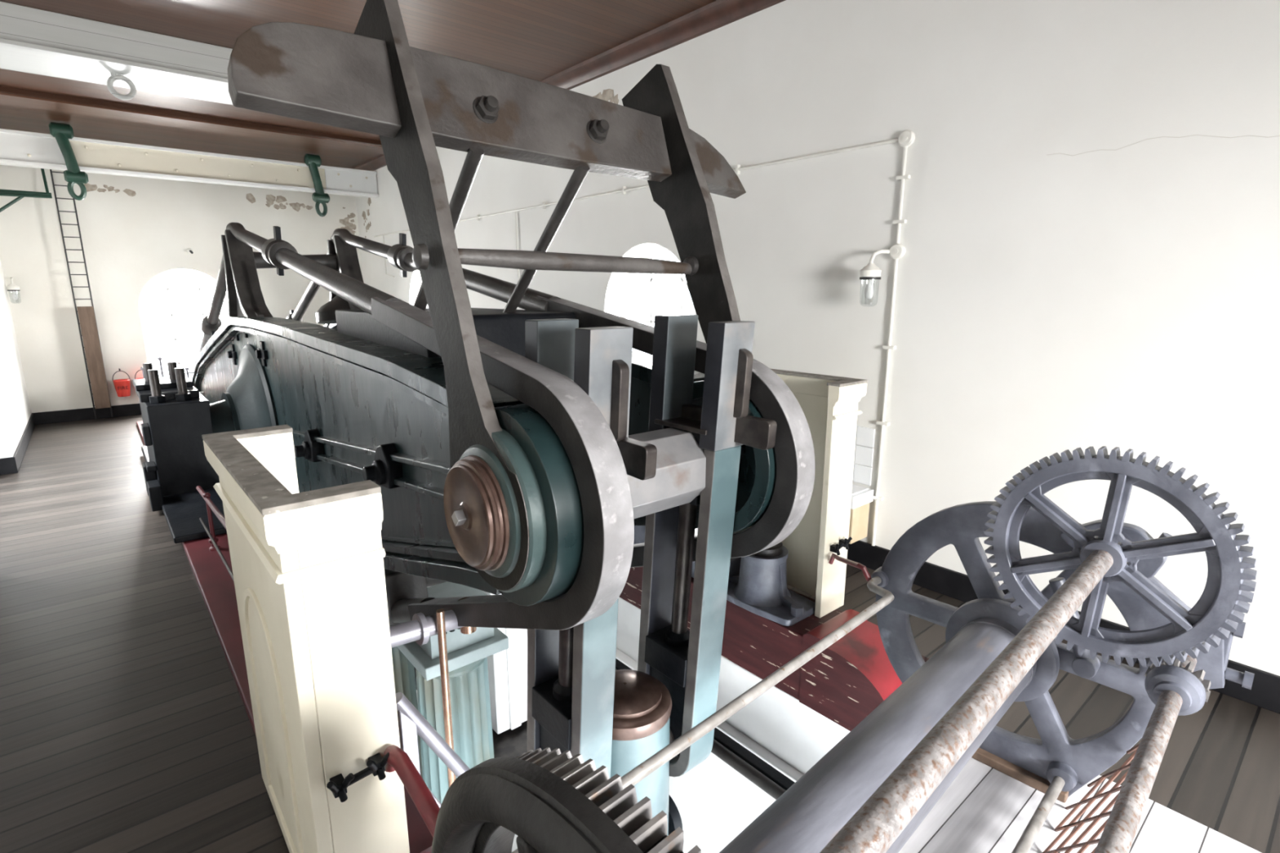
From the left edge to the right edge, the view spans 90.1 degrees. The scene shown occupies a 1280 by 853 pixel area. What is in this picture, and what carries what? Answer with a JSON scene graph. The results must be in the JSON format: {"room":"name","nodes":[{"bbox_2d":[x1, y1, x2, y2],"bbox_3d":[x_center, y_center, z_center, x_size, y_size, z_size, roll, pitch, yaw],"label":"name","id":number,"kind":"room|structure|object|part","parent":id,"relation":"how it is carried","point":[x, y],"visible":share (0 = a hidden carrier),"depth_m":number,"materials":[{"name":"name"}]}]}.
{"room":"steam engine house","nodes":[
{"label":"steam engine house","id":0,"kind":"room"},
{"bbox_2d":[0,258,31,458],"bbox_3d":[-4.717,-0.872,3.431,0.700,4.710,18.100,-10,16,-39],"label":"wall","id":1,"kind":"structure","parent":0,"point":[15,412],"depth_m":8.96,"materials":[{"name":"white paint"}]},
{"bbox_2d":[6,277,20,300],"bbox_3d":[-9.970,-2.168,10.169,0.150,0.408,0.247,-10,16,-39],"label":"wall lamp","id":2,"kind":"object","parent":1,"relation":"attached to","point":[11,286],"visible":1,"depth_m":10.10,"materials":[{"name":"paint"}]},
{"bbox_3d":[-9.938,-2.083,10.149,0.063,0.150,0.064,-10,16,-39],"label":"bulb","id":3,"kind":"part","parent":2,"relation":"part of","materials":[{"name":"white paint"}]},
{"bbox_2d":[0,413,35,475],"bbox_3d":[-4.643,1.305,3.941,0.578,0.200,17.470,-10,16,-39],"label":"baseboard","id":4,"kind":"structure","parent":1,"relation":"attached to","point":[8,465],"depth_m":8.23,"materials":[{"name":"paint"}]},
{"bbox_2d":[0,168,52,212],"bbox_3d":[-9.539,-3.671,9.778,0.758,0.923,0.292,-12,17,-43],"label":"wall bracket","id":5,"kind":"object","parent":1,"relation":"attached to","point":[20,194],"visible":0.88,"depth_m":9.77,"materials":[{"name":"green metal"}]},
{"bbox_3d":[-9.503,-3.581,9.764,0.750,0.057,0.060,-10,16,-39],"label":"arm","id":6,"kind":"part","parent":5,"relation":"part of"},
{"bbox_3d":[-9.454,-3.520,9.719,0.753,0.058,0.040,-11,17,-43],"label":"arm","id":7,"kind":"part","parent":5,"relation":"part of"},
{"bbox_2d":[0,128,378,198],"bbox_3d":[-7.180,-4.282,10.558,5.495,0.460,0.240,-10,16,-39],"label":"girder","id":8,"kind":"object","parent":1,"relation":"attached to","point":[17,148],"visible":1,"depth_m":10.26,"materials":[{"name":"beige metal"}]},
{"bbox_3d":[-8.848,-3.968,9.087,1.005,0.360,0.015,-10,16,-39],"label":"plate","id":9,"kind":"part","parent":8,"relation":"part of","materials":[{"name":"white paint"}]},
{"bbox_2d":[48,121,88,200],"bbox_3d":[-8.395,-3.891,9.412,0.344,1.062,0.200,-10,16,-39],"label":"shackle","id":10,"kind":"object","parent":8,"relation":"attached to","point":[62,132],"visible":1,"depth_m":9.36,"materials":[{"name":"green metal"}]},
{"bbox_2d":[303,153,329,217],"bbox_3d":[-5.827,-4.347,11.546,0.344,1.062,0.200,-10,16,-39],"label":"shackle","id":11,"kind":"object","parent":8,"relation":"attached to","point":[313,161],"visible":1,"depth_m":11.48,"materials":[{"name":"green metal"}]},
{"bbox_3d":[-5.395,-4.581,11.955,0.915,0.360,0.015,-10,16,-39],"label":"plate","id":12,"kind":"part","parent":8,"relation":"part of","materials":[{"name":"white paint"}]},
{"bbox_2d":[0,164,362,413],"bbox_3d":[-8.148,-2.718,12.065,6.105,4.710,0.400,-10,16,-39],"label":"wall","id":13,"kind":"structure","parent":0,"point":[128,241],"depth_m":11.02,"materials":[{"name":"white paint"}]},
{"bbox_2d":[33,403,141,424],"bbox_3d":[-8.020,-0.496,12.363,5.475,0.200,0.030,-10,16,-39],"label":"baseboard","id":14,"kind":"structure","parent":13,"relation":"attached to","point":[74,415],"depth_m":11.03,"materials":[{"name":"black wood"}]},
{"bbox_2d":[84,182,136,196],"bbox_3d":[-8.977,-4.006,10.800,0.712,0.169,0.010,-10,16,-39],"label":"peeling plaster","id":15,"kind":"object","parent":13,"relation":"attached to","point":[89,187],"depth_m":10.77,"materials":[{"name":"paint"}]},
{"bbox_2d":[112,368,130,396],"bbox_3d":[-9.094,-0.774,11.207,0.248,0.487,0.256,-10,16,-39],"label":"bucket","id":16,"kind":"object","parent":13,"relation":"hanging from","point":[122,386],"visible":1,"depth_m":11.16,"materials":[{"name":"red metal"}]},
{"bbox_3d":[-9.092,-0.895,11.179,0.248,0.166,0.012,-10,16,-39],"label":"handle","id":17,"kind":"part","parent":16,"relation":"part of","materials":[{"name":"black metal"}]},
{"bbox_2d":[138,269,227,368],"bbox_3d":[-8.515,-1.853,12.065,1.440,2.180,0.060,-10,16,-39],"label":"window","id":18,"kind":"structure","parent":13,"relation":"in","point":[165,273],"depth_m":11.80,"materials":[{"name":"white paint"}]},
{"bbox_2d":[186,248,193,253],"bbox_3d":[-8.171,-3.192,11.601,0.100,0.108,0.110,-10,16,-39],"label":"wall socket","id":19,"kind":"object","parent":13,"relation":"attached to","point":[189,251],"visible":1,"depth_m":11.60,"materials":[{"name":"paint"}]},
{"bbox_2d":[246,193,313,211],"bbox_3d":[-7.000,-4.357,12.442,1.154,0.283,0.009,-10,16,-39],"label":"peeling plaster","id":20,"kind":"object","parent":13,"relation":"attached to","point":[270,198],"depth_m":12.41,"materials":[{"name":"paint"}]},
{"bbox_2d":[339,207,355,235],"bbox_3d":[-6.084,-4.083,13.297,0.363,0.924,0.010,-10,16,-39],"label":"peeling plaster","id":21,"kind":"object","parent":13,"relation":"attached to","point":[349,226],"depth_m":13.29,"materials":[{"name":"paint"}]},
{"bbox_2d":[0,0,716,168],"bbox_3d":[-2.505,-3.543,4.781,6.705,0.150,18.300,-10,16,-39],"label":"ceiling","id":22,"kind":"structure","parent":0,"point":[538,40],"depth_m":6.08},
{"bbox_2d":[416,689,517,852],"bbox_3d":[-1.972,4.249,6.911,7.305,0.200,18.300,-10,16,-39],"label":"floor","id":23,"kind":"structure","parent":0,"point":[514,847],"depth_m":6.48,"materials":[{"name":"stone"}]},
{"bbox_2d":[391,646,422,778],"bbox_3d":[-2.391,2.702,6.015,0.660,3.200,0.660,-10,16,-39],"label":"fluted column","id":24,"kind":"structure","parent":23,"relation":"on","point":[403,669],"depth_m":5.84,"materials":[{"name":"green paint"}]},
{"bbox_2d":[413,666,417,689],"bbox_3d":[-1.986,2.938,7.065,1.023,2.300,1.216,6,13,24],"label":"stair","id":25,"kind":"structure","parent":23,"relation":"on","point":[414,667],"depth_m":6.58,"materials":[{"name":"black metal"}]},
{"bbox_2d":[435,608,456,787],"bbox_3d":[-1.083,2.857,3.857,0.043,3.800,0.044,-10,16,-39],"label":"rod","id":26,"kind":"object","parent":23,"relation":"on","point":[440,614],"visible":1,"depth_m":3.53,"materials":[{"name":"orange metal"}]},
{"bbox_2d":[396,582,508,804],"bbox_3d":[-1.477,2.869,5.234,0.660,3.200,0.660,-10,16,-39],"label":"fluted column","id":27,"kind":"structure","parent":23,"relation":"on","point":[468,655],"depth_m":4.88,"materials":[{"name":"teal metal"}]},
{"bbox_2d":[610,669,682,835],"bbox_3d":[-0.066,3.062,3.899,0.572,3.360,0.524,-10,16,-39],"label":"cylinder","id":28,"kind":"object","parent":23,"relation":"on","point":[642,704],"visible":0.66,"depth_m":3.42,"materials":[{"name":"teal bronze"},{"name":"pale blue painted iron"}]},
{"bbox_3d":[-0.084,1.501,3.549,0.524,0.160,0.524,-10,16,-39],"label":"domed lid","id":29,"kind":"part","parent":28,"relation":"part of","materials":[{"name":"brown metal"}]},
{"bbox_2d":[483,591,527,734],"bbox_3d":[-1.349,1.995,6.212,0.370,1.900,0.430,-10,16,-39],"label":"wall","id":30,"kind":"structure","parent":0,"point":[508,668],"depth_m":6.14,"materials":[{"name":"white paint"}]},
{"bbox_2d":[615,657,795,799],"bbox_3d":[-0.641,1.931,5.773,0.170,0.149,6.180,-10,16,-39],"label":"beam","id":31,"kind":"structure","parent":30,"relation":"attached to","point":[766,777],"depth_m":4.17,"materials":[{"name":"black metal"}]},
{"bbox_2d":[426,586,850,852],"bbox_3d":[-2.099,2.359,8.409,0.570,2.870,11.900,-10,16,-39],"label":"wall","id":32,"kind":"structure","parent":0,"point":[714,802],"depth_m":4.70,"materials":[{"name":"white paint"}]},
{"bbox_2d":[492,720,527,758],"bbox_3d":[-0.840,3.090,5.802,0.970,0.170,1.950,-10,16,-39],"label":"landing","id":33,"kind":"object","parent":32,"relation":"attached to","point":[510,743],"visible":0.02,"depth_m":6.13,"materials":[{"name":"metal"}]},
{"bbox_2d":[619,566,902,731],"bbox_3d":[-2.207,0.667,8.201,0.488,0.505,11.930,-10,16,-39],"label":"timber beam","id":34,"kind":"structure","parent":32,"relation":"on","point":[844,683],"depth_m":4.08,"materials":[{"name":"red paint"}]},
{"bbox_2d":[633,525,741,582],"bbox_3d":[0.262,0.930,5.190,0.260,0.310,1.300,-10,16,-39],"label":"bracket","id":35,"kind":"object","parent":34,"relation":"on","point":[639,531],"visible":0.03,"depth_m":4.86,"materials":[{"name":"black metal"}]},
{"bbox_2d":[726,542,815,626],"bbox_3d":[0.853,1.012,4.497,0.400,0.440,0.804,-10,16,-39],"label":"pedestal base","id":36,"kind":"object","parent":34,"relation":"on","point":[760,588],"visible":0.7,"depth_m":4.34,"materials":[{"name":"grey metal"}]},
{"bbox_2d":[733,546,791,607],"bbox_3d":[0.864,1.020,4.484,0.400,0.330,0.400,-10,16,-39],"label":"pedestal","id":37,"kind":"object","parent":36,"relation":"on","point":[762,580],"depth_m":4.34,"materials":[{"name":"grey metal"}]},
{"bbox_3d":[0.845,1.201,4.547,0.400,0.050,0.780,-10,16,-39],"label":"plate","id":38,"kind":"part","parent":36,"relation":"part of","materials":[{"name":"grey metal"}]},
{"bbox_3d":[-3.077,-0.405,8.948,0.630,1.350,4.350,-10,16,-39],"label":"pedestal","id":39,"kind":"object","parent":34,"relation":"on","visible":0},
{"bbox_2d":[191,0,815,630],"bbox_3d":[-3.608,-0.252,7.412,2.899,5.268,12.244,-10,16,-39],"label":"beam","id":40,"kind":"structure","parent":39,"relation":"on","point":[496,473],"depth_m":3.23,"materials":[{"name":"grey metal"}]},
{"bbox_3d":[-4.707,-1.339,7.622,0.170,2.108,9.923,-10,16,-39],"label":"truss rod","id":41,"kind":"part","parent":40,"relation":"part of","materials":[{"name":"grey metal"}]},
{"bbox_3d":[-4.163,0.173,7.212,0.110,2.459,11.920,-10,16,-39],"label":"moulding","id":42,"kind":"part","parent":40,"relation":"part of","materials":[{"name":"green metal"}]},
{"bbox_3d":[-4.171,0.181,7.176,0.170,2.564,11.980,-10,16,-39],"label":"moulding","id":43,"kind":"part","parent":40,"relation":"part of","materials":[{"name":"green metal"}]},
{"bbox_3d":[-4.145,0.180,7.180,0.125,2.628,12.015,-10,16,-39],"label":"edge moulding","id":44,"kind":"part","parent":40,"relation":"part of","materials":[{"name":"green metal"}]},
{"bbox_3d":[-4.112,0.184,7.161,0.300,2.786,12.104,-10,16,-39],"label":"edge moulding","id":45,"kind":"part","parent":40,"relation":"part of","materials":[{"name":"green metal"}]},
{"bbox_3d":[-2.804,1.732,5.988,0.170,1.982,4.525,-10,16,-39],"label":"truss rod","id":46,"kind":"part","parent":40,"relation":"part of","materials":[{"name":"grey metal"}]},
{"bbox_3d":[-3.823,-1.496,8.356,0.170,2.108,9.923,-10,16,-39],"label":"truss rod","id":47,"kind":"part","parent":40,"relation":"part of","materials":[{"name":"grey metal"}]},
{"bbox_2d":[389,596,476,648],"bbox_3d":[-1.085,1.097,3.586,0.917,0.195,0.170,-10,16,-39],"label":"pipe","id":48,"kind":"object","parent":40,"relation":"attached to","point":[420,629],"visible":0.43,"depth_m":3.44,"materials":[{"name":"grey metal"}]},
{"bbox_3d":[-1.920,1.575,6.723,0.170,1.982,4.525,-10,16,-39],"label":"truss rod","id":49,"kind":"part","parent":40,"relation":"part of","materials":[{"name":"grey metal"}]},
{"bbox_3d":[-0.877,-0.643,2.785,0.065,2.568,1.476,-10,16,-39],"label":"catch arm","id":50,"kind":"part","parent":40,"relation":"part of","materials":[{"name":"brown metal"}]},
{"bbox_3d":[-1.218,-0.853,3.700,0.072,1.254,1.384,-10,16,-39],"label":"stay rod","id":51,"kind":"part","parent":40,"relation":"part of","materials":[{"name":"grey metal"}]},
{"bbox_3d":[-0.738,-0.939,4.099,0.072,1.254,1.384,-10,16,-39],"label":"stay rod","id":52,"kind":"part","parent":40,"relation":"part of","materials":[{"name":"grey metal"}]},
{"bbox_3d":[-3.160,0.015,7.952,0.300,2.786,12.104,-10,16,-39],"label":"edge moulding","id":53,"kind":"part","parent":40,"relation":"part of","materials":[{"name":"green metal"}]},
{"bbox_2d":[524,318,657,778],"bbox_3d":[-0.270,0.883,3.032,0.310,2.735,0.853,-10,16,-39],"label":"support post","id":54,"kind":"object","parent":40,"relation":"hanging from","point":[571,672],"visible":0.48,"depth_m":2.95,"materials":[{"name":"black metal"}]},
{"bbox_3d":[-0.345,0.917,3.123,0.094,0.907,0.163,-10,16,-39],"label":"distance rod","id":55,"kind":"part","parent":54,"relation":"part of","materials":[{"name":"metal"}]},
{"bbox_3d":[0.370,-0.847,3.788,0.070,2.548,1.421,-10,16,-39],"label":"catch arm","id":56,"kind":"part","parent":40,"relation":"part of","materials":[{"name":"brown metal"}]},
{"bbox_2d":[637,314,777,777],"bbox_3d":[0.321,0.778,3.523,0.310,2.735,0.853,-10,16,-39],"label":"support post","id":57,"kind":"object","parent":40,"relation":"hanging from","point":[687,663],"visible":0.8,"depth_m":3.43,"materials":[{"name":"black metal"}]},
{"bbox_3d":[0.286,-0.013,3.373,0.220,0.025,0.381,-10,16,-39],"label":"brass plate","id":58,"kind":"part","parent":57,"relation":"part of","materials":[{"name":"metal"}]},
{"bbox_3d":[0.245,0.812,3.614,0.094,0.907,0.163,-10,16,-39],"label":"distance rod","id":59,"kind":"part","parent":57,"relation":"part of","materials":[{"name":"metal"}]},
{"bbox_2d":[747,368,867,617],"bbox_3d":[1.035,0.417,4.544,0.319,1.584,0.968,-10,16,-39],"label":"pillar","id":60,"kind":"structure","parent":32,"relation":"attached to","point":[828,404],"depth_m":4.28,"materials":[{"name":"beige paint"}]},
{"bbox_3d":[1.034,-0.280,4.394,0.317,0.130,0.964,-10,16,-39],"label":"cornice","id":61,"kind":"part","parent":60,"relation":"part of","materials":[{"name":"beige paint"}]},
{"bbox_3d":[1.282,0.556,4.215,0.240,1.450,0.045,-10,16,-39],"label":"panel","id":62,"kind":"part","parent":60,"relation":"part of","materials":[{"name":"beige paint"}]},
{"bbox_2d":[830,537,852,555],"bbox_3d":[1.327,0.788,4.227,0.180,0.098,0.069,-10,16,-39],"label":"bracket","id":63,"kind":"object","parent":60,"relation":"attached to","point":[842,543],"visible":0.99,"depth_m":4.21,"materials":[{"name":"black metal"}]},
{"bbox_2d":[828,553,871,581],"bbox_3d":[1.210,0.811,3.740,0.072,0.378,0.912,2,12,7],"label":"bar","id":64,"kind":"object","parent":60,"relation":"attached to","point":[857,565],"visible":0.95,"depth_m":3.46,"materials":[{"name":"red paint"}]},
{"bbox_2d":[0,414,1279,852],"bbox_3d":[-2.505,1.078,5.769,6.705,0.120,18.300,-10,16,-39],"label":"floor","id":65,"kind":"structure","parent":0,"point":[126,726],"depth_m":3.45,"materials":[{"name":"wood"}]},
{"bbox_2d":[49,168,112,418],"bbox_3d":[-9.336,-2.144,10.700,0.242,4.080,0.022,-10,16,-39],"label":"ladder","id":66,"kind":"object","parent":65,"relation":"on","point":[51,171],"visible":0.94,"depth_m":10.59,"materials":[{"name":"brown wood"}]},
{"bbox_3d":[-9.252,-2.159,10.769,0.020,4.080,0.020,-4,13,-17],"label":"rail","id":67,"kind":"part","parent":66,"relation":"part of","materials":[{"name":"black metal"}]},
{"bbox_2d":[76,306,111,408],"bbox_3d":[-9.302,-1.167,10.884,0.210,1.730,0.040,-10,16,-39],"label":"plank","id":68,"kind":"object","parent":66,"relation":"attached to","point":[87,322],"visible":1,"depth_m":10.86,"materials":[{"name":"brown wood"}]},
{"bbox_2d":[140,356,204,392],"bbox_3d":[-7.713,-0.558,10.504,0.742,1.100,1.844,0,12,-2],"label":"railing","id":69,"kind":"object","parent":65,"relation":"on","point":[159,358],"visible":0.24,"depth_m":10.77,"materials":[{"name":"white metal"}]},
{"bbox_3d":[-7.762,-0.425,10.073,0.060,1.020,0.060,-10,16,-39],"label":"post","id":70,"kind":"part","parent":69,"relation":"part of","materials":[{"name":"grey metal"}]},
{"bbox_3d":[-8.066,-0.630,10.838,0.060,1.100,0.060,-10,16,-39],"label":"post","id":71,"kind":"part","parent":69,"relation":"part of","materials":[{"name":"grey metal"}]},
{"bbox_3d":[-7.800,-0.580,11.081,0.060,0.900,0.060,-10,16,-39],"label":"post","id":72,"kind":"part","parent":69,"relation":"part of","materials":[{"name":"grey metal"}]},
{"bbox_2d":[431,446,1257,852],"bbox_3d":[0.795,0.967,2.060,2.692,1.647,1.456,-10,16,-39],"label":"winch","id":73,"kind":"object","parent":65,"relation":"on","point":[872,791],"visible":1,"depth_m":2.19,"materials":[{"name":"grey metal"}]},
{"bbox_3d":[-0.103,1.317,1.252,0.085,1.280,1.280,-11,16,-42],"label":"frame","id":74,"kind":"part","parent":73,"relation":"part of","materials":[{"name":"grey metal"}]},
{"bbox_3d":[0.506,0.967,2.447,0.167,0.045,2.347,11,16,42],"label":"brake rod","id":75,"kind":"part","parent":73,"relation":"part of","materials":[{"name":"grey metal"}]},
{"bbox_3d":[1.647,1.548,3.103,0.180,0.046,0.770,-11,16,-42],"label":"sole plate","id":76,"kind":"part","parent":73,"relation":"part of","materials":[{"name":"brown wood"}]},
{"bbox_3d":[0.984,1.696,1.992,2.420,0.041,0.042,-11,16,-42],"label":"foot rod","id":77,"kind":"part","parent":73,"relation":"part of","materials":[{"name":"beige metal"}]},
{"bbox_3d":[1.714,0.980,2.880,0.060,1.280,1.345,-11,16,-42],"label":"frame","id":78,"kind":"part","parent":73,"relation":"part of","materials":[{"name":"grey metal"}]},
{"bbox_3d":[1.862,0.485,2.524,0.060,0.225,0.340,-11,16,-42],"label":"bearing arm","id":79,"kind":"part","parent":73,"relation":"part of"},
{"bbox_2d":[898,757,1261,852],"bbox_3d":[1.651,1.895,1.625,2.460,0.014,2.880,-10,16,-39],"label":"deck boards","id":80,"kind":"object","parent":65,"relation":"on","point":[984,809],"visible":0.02,"depth_m":2.67,"materials":[{"name":"grey wood"}]},
{"bbox_2d":[355,0,1279,675],"bbox_3d":[-0.103,-1.691,7.264,0.400,4.710,18.100,-10,16,-39],"label":"wall","id":81,"kind":"structure","parent":0,"point":[1126,298],"depth_m":4.15,"materials":[{"name":"white paint"}]},
{"bbox_2d":[0,0,232,104],"bbox_3d":[-4.140,-3.770,7.016,5.505,0.340,0.900,-10,16,-39],"label":"beam","id":82,"kind":"structure","parent":81,"relation":"attached to","point":[33,40],"depth_m":5.99,"materials":[{"name":"white paint"}]},
{"bbox_2d":[106,72,136,100],"bbox_3d":[-5.059,-3.323,6.232,0.226,0.248,0.048,-10,16,-39],"label":"ring","id":83,"kind":"object","parent":82,"relation":"hanging from","point":[113,77],"visible":1,"depth_m":6.22,"materials":[{"name":"white metal"}]},
{"bbox_2d":[0,85,383,154],"bbox_3d":[-6.141,-4.385,9.293,5.505,0.090,0.600,-10,16,-39],"label":"trim","id":84,"kind":"structure","parent":81,"relation":"attached to","point":[8,95],"depth_m":8.86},
{"bbox_2d":[362,197,371,238],"bbox_3d":[-5.517,-4.216,12.924,0.010,0.756,0.616,-10,16,-39],"label":"peeling plaster","id":85,"kind":"object","parent":81,"relation":"attached to","point":[369,202],"depth_m":12.95,"materials":[{"name":"paint"}]},
{"bbox_2d":[351,0,785,171],"bbox_3d":[-0.316,-3.790,6.630,0.160,0.140,17.500,-10,16,-39],"label":"trim","id":86,"kind":"structure","parent":81,"relation":"attached to","point":[717,14],"depth_m":6.09,"materials":[{"name":"brown wood"}]},
{"bbox_2d":[592,88,618,104],"bbox_3d":[-0.490,-3.547,7.018,0.008,0.217,0.830,-10,16,-39],"label":"peeling plaster","id":87,"kind":"object","parent":81,"relation":"attached to","point":[608,94],"depth_m":6.83,"materials":[{"name":"paint"}]},
{"bbox_2d":[373,129,915,546],"bbox_3d":[-1.695,-1.437,8.884,0.044,3.094,11.105,-10,16,-39],"label":"conduit","id":88,"kind":"object","parent":81,"relation":"attached to","point":[906,138],"visible":0.91,"depth_m":4.85,"materials":[{"name":"metal"}]},
{"bbox_2d":[622,245,695,355],"bbox_3d":[0.297,-1.117,7.064,0.060,1.730,1.480,-10,16,-39],"label":"window","id":89,"kind":"structure","parent":81,"relation":"in","point":[651,254],"depth_m":7.21,"materials":[{"name":"white paint"}]},
{"bbox_2d":[848,426,875,543],"bbox_3d":[1.472,0.410,5.258,0.310,0.880,0.840,-10,16,-39],"label":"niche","id":90,"kind":"object","parent":81,"relation":"attached to","point":[861,497],"visible":0.31,"depth_m":5.04,"materials":[{"name":"white paint"}]},
{"bbox_2d":[850,484,873,509],"bbox_3d":[1.464,0.494,5.269,0.290,0.110,0.840,-10,16,-39],"label":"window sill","id":91,"kind":"structure","parent":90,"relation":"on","point":[861,496],"depth_m":4.97,"materials":[{"name":"white paint"}]},
{"bbox_2d":[859,249,889,299],"bbox_3d":[1.719,-1.090,4.695,0.250,0.408,0.150,-10,16,-39],"label":"wall lamp","id":92,"kind":"object","parent":81,"relation":"attached to","point":[870,272],"visible":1,"depth_m":4.62,"materials":[{"name":"metal"}]},
{"bbox_3d":[1.681,-1.006,4.680,0.063,0.150,0.064,-10,16,-39],"label":"bulb","id":93,"kind":"part","parent":92,"relation":"part of","materials":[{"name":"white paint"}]},
{"bbox_3d":[1.760,-1.231,4.662,0.196,0.118,0.028,-5,13,-21],"label":"arm","id":94,"kind":"part","parent":92,"relation":"part of","materials":[{"name":"paint"}]},
{"bbox_2d":[847,540,1279,714],"bbox_3d":[-0.267,0.523,7.596,0.030,0.200,17.500,-10,16,-39],"label":"baseboard","id":95,"kind":"structure","parent":81,"relation":"attached to","point":[1264,693],"depth_m":4.58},
{"bbox_2d":[1046,134,1279,155],"bbox_3d":[3.053,-1.459,3.198,0.003,0.106,1.821,-10,16,-39],"label":"crack","id":96,"kind":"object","parent":81,"relation":"attached to","point":[1193,135],"depth_m":3.44,"materials":[{"name":"grey paint"}]},
{"bbox_3d":[-4.229,1.588,6.394,0.380,0.520,11.900,-10,16,-39],"label":"wall","id":97,"kind":"structure","parent":0,"visible":0},
{"bbox_2d":[136,421,433,852],"bbox_3d":[-4.368,1.051,6.406,0.478,0.505,11.930,-10,16,-39],"label":"timber beam","id":98,"kind":"structure","parent":97,"relation":"on","point":[215,584],"depth_m":4.31,"materials":[{"name":"red paint"}]},
{"bbox_2d":[132,361,226,543],"bbox_3d":[-5.237,-0.021,7.153,0.660,1.350,4.350,-10,16,-39],"label":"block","id":99,"kind":"object","parent":98,"relation":"on","point":[175,415],"visible":0.97,"depth_m":6.61,"materials":[{"name":"black metal"}]},
{"bbox_3d":[-5.207,0.604,7.313,0.580,0.060,4.350,-10,16,-39],"label":"plate","id":100,"kind":"part","parent":99,"relation":"part of","materials":[{"name":"black metal"}]},
{"bbox_2d":[195,485,238,610],"bbox_3d":[-2.777,0.908,4.390,0.078,0.689,3.753,-10,16,-39],"label":"railing","id":101,"kind":"object","parent":98,"relation":"on","point":[211,506],"visible":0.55,"depth_m":5.29,"materials":[{"name":"red metal"}]},
{"bbox_3d":[-2.777,0.721,4.350,0.040,0.308,3.753,-10,16,-39],"label":"rail","id":102,"kind":"part","parent":101,"relation":"part of","materials":[{"name":"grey metal"}]},
{"bbox_3d":[-2.792,1.071,4.412,0.022,0.162,3.751,-10,16,-39],"label":"rail","id":103,"kind":"part","parent":101,"relation":"part of","materials":[{"name":"metal"}]},
{"bbox_2d":[395,692,469,808],"bbox_3d":[-0.868,1.661,3.090,0.597,1.050,0.064,-10,16,-39],"label":"handrail","id":104,"kind":"object","parent":98,"relation":"attached to","point":[411,723],"visible":0.34,"depth_m":2.88,"materials":[{"name":"silver metal"}]},
{"bbox_3d":[-0.960,1.659,3.009,0.298,0.897,0.060,-10,16,-39],"label":"post","id":105,"kind":"part","parent":104,"relation":"part of","materials":[{"name":"silver metal"}]},
{"bbox_2d":[201,424,409,852],"bbox_3d":[-1.258,0.879,2.382,0.309,1.584,1.168,-10,16,-39],"label":"pillar","id":106,"kind":"structure","parent":97,"relation":"attached to","point":[308,568],"depth_m":1.97,"materials":[{"name":"beige paint"}]},
{"bbox_3d":[-1.337,0.959,2.331,0.057,1.450,1.100,-10,16,-39],"label":"panel","id":107,"kind":"part","parent":106,"relation":"part of","materials":[{"name":"beige paint"}]},
{"bbox_3d":[-1.567,0.856,2.812,0.230,1.450,0.053,-10,16,-39],"label":"panel","id":108,"kind":"part","parent":106,"relation":"part of","materials":[{"name":"white paint"}]},
{"bbox_3d":[-1.257,0.182,2.234,0.307,0.130,1.164,-10,16,-39],"label":"cornice","id":109,"kind":"part","parent":106,"relation":"part of","materials":[{"name":"beige paint"}]},
{"bbox_3d":[-0.886,1.024,2.028,0.230,1.450,0.045,-10,16,-39],"label":"panel","id":110,"kind":"part","parent":106,"relation":"part of","materials":[{"name":"beige paint"}]},
{"bbox_2d":[326,752,389,802],"bbox_3d":[-0.870,1.079,1.978,0.194,0.098,0.069,-10,16,-39],"label":"bracket","id":111,"kind":"object","parent":106,"relation":"attached to","point":[376,764],"visible":0.98,"depth_m":1.96,"materials":[{"name":"black metal"}]},
{"bbox_2d":[383,745,439,837],"bbox_3d":[-0.654,1.113,1.905,0.053,0.156,0.487,-11,16,-42],"label":"bar","id":112,"kind":"object","parent":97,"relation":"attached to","point":[398,761],"visible":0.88,"depth_m":1.91,"materials":[{"name":"red paint"}]}
]}

